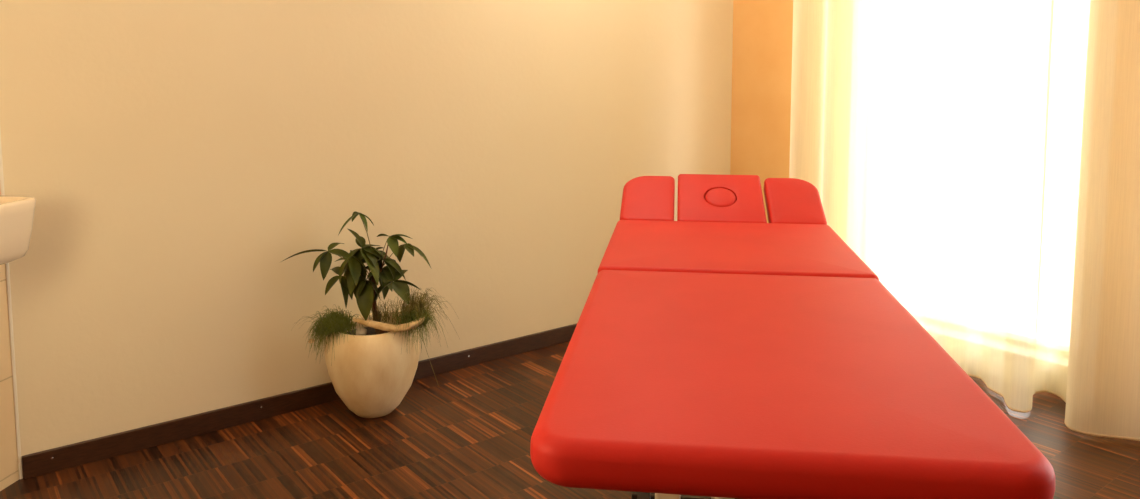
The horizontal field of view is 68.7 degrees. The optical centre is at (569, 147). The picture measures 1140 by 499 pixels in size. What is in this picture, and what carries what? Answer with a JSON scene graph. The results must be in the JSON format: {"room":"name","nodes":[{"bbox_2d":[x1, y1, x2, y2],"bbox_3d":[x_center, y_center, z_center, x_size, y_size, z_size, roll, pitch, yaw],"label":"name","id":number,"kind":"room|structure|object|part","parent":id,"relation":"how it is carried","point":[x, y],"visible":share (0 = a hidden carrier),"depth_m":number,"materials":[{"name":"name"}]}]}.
{"room":"massage room","nodes":[
{"label":"massage room","id":0,"kind":"room"},
{"bbox_2d":[0,188,18,490],"bbox_3d":[-2.019,-0.127,1.031,0.200,2.620,3.000,1,5,7],"label":"wall","id":1,"kind":"structure","parent":0,"point":[9,471],"depth_m":2.56,"materials":[{"name":"beige tile"}]},
{"bbox_2d":[0,131,22,478],"bbox_3d":[-1.726,0.294,2.551,0.009,1.500,0.008,-4,7,-38],"label":"trim","id":2,"kind":"structure","parent":1,"relation":"attached to","point":[1,162],"depth_m":2.58,"materials":[{"name":"beige"}]},
{"bbox_2d":[0,196,35,264],"bbox_3d":[-1.631,0.239,2.108,0.305,0.172,0.460,1,5,7],"label":"basin","id":3,"kind":"object","parent":1,"relation":"attached to","point":[16,212],"visible":1,"depth_m":2.22,"materials":[{"name":"beige ceramic"}]},
{"bbox_2d":[0,0,732,475],"bbox_3d":[-0.532,-0.363,3.561,3.440,2.620,0.200,-4,7,-38],"label":"wall","id":4,"kind":"structure","parent":0,"point":[171,155],"depth_m":3.10,"materials":[{"name":"beige paint"}]},
{"bbox_2d":[22,323,576,479],"bbox_3d":[-0.415,0.908,3.634,3.312,0.074,0.015,-4,7,-38],"label":"baseboard","id":5,"kind":"structure","parent":4,"relation":"attached to","point":[88,451],"depth_m":3.00,"materials":[{"name":"brown wood"}]},
{"bbox_2d":[0,341,1139,498],"bbox_3d":[0.111,1.236,1.174,6.066,0.120,5.230,-4,7,-38],"label":"floor","id":6,"kind":"structure","parent":0,"point":[468,435],"depth_m":2.77,"materials":[{"name":"brown wood"}]},
{"bbox_2d":[281,212,459,417],"bbox_3d":[-0.727,0.613,3.098,0.640,0.763,0.364,0,5,-3],"label":"potted plant","id":7,"kind":"object","parent":6,"relation":"on","point":[373,372],"visible":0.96,"depth_m":3.01,"materials":[{"name":"green plant"}]},
{"bbox_2d":[356,327,366,335],"bbox_3d":[-0.755,0.665,3.017,0.039,0.034,0.039,0,5,0],"label":"stone","id":8,"kind":"object","parent":7,"relation":"in","point":[360,331],"visible":0.82,"depth_m":3.01,"materials":[{"name":"beige stone"}]},
{"bbox_3d":[-0.736,0.814,3.124,0.349,0.358,0.349,0,5,0],"label":"pot","id":9,"kind":"part","parent":7,"relation":"part of","materials":[{"name":"beige ceramic"}]},
{"bbox_2d":[353,317,424,331],"bbox_3d":[-0.655,0.637,3.006,0.256,0.047,0.064,0,5,0],"label":"driftwood","id":10,"kind":"object","parent":7,"relation":"on","point":[373,324],"visible":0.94,"depth_m":2.99,"materials":[{"name":"beige wood"}]},
{"bbox_2d":[530,174,1054,498],"bbox_3d":[0.395,0.636,2.016,0.666,0.918,1.930,1,5,7],"label":"massage table","id":11,"kind":"object","parent":6,"relation":"on","point":[719,350],"visible":1,"depth_m":1.29,"materials":[{"name":"red leather"},{"name":"metal"}]},
{"bbox_3d":[0.202,0.736,1.723,0.052,0.623,0.040,1,5,7],"label":"leg","id":12,"kind":"part","parent":11,"relation":"part of","materials":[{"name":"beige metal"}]},
{"bbox_3d":[0.404,1.036,2.049,0.540,0.045,0.700,1,5,7],"label":"frame","id":13,"kind":"part","parent":11,"relation":"part of","materials":[{"name":"beige plastic"}]},
{"bbox_2d":[677,174,766,222],"bbox_3d":[0.501,0.186,2.786,0.282,0.062,0.310,1,28,7],"label":"cushion","id":14,"kind":"object","parent":11,"relation":"on","point":[708,198],"depth_m":2.76,"materials":[{"name":"red leather"}]},
{"bbox_2d":[598,220,878,279],"bbox_3d":[0.439,0.295,2.321,0.666,0.072,0.666,1,5,7],"label":"cushion","id":15,"kind":"object","parent":11,"relation":"on","point":[756,247],"depth_m":2.23,"materials":[{"name":"red leather"}]},
{"bbox_2d":[730,0,792,222],"bbox_3d":[2.359,-0.302,2.908,0.300,2.620,4.800,-4,7,-38],"label":"wall","id":16,"kind":"structure","parent":0,"point":[762,29],"depth_m":4.39,"materials":[{"name":"orange paint"}]},
{"bbox_3d":[0.837,-1.535,1.379,6.468,0.120,6.780,0,5,0],"label":"ceiling","id":17,"kind":"structure","parent":0,"visible":0},
{"bbox_3d":[1.837,-1.598,2.886,1.757,0.035,2.225,0,5,0],"label":"track","id":18,"kind":"object","parent":17,"relation":"attached to","visible":0},
{"bbox_2d":[789,0,1089,412],"bbox_3d":[1.515,-0.342,3.482,0.295,2.567,1.353,-3,6,-33],"label":"sheer curtain","id":19,"kind":"object","parent":18,"relation":"hanging from","point":[940,141],"visible":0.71,"depth_m":3.38,"materials":[{"name":"beige fabric"}]},
{"bbox_2d":[1064,0,1139,440],"bbox_3d":[2.105,-0.263,2.634,0.824,2.567,0.205,5,8,45],"label":"sheer curtain","id":20,"kind":"object","parent":18,"relation":"hanging from","point":[1103,393],"visible":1,"depth_m":2.85,"materials":[{"name":"beige fabric"}]}
]}

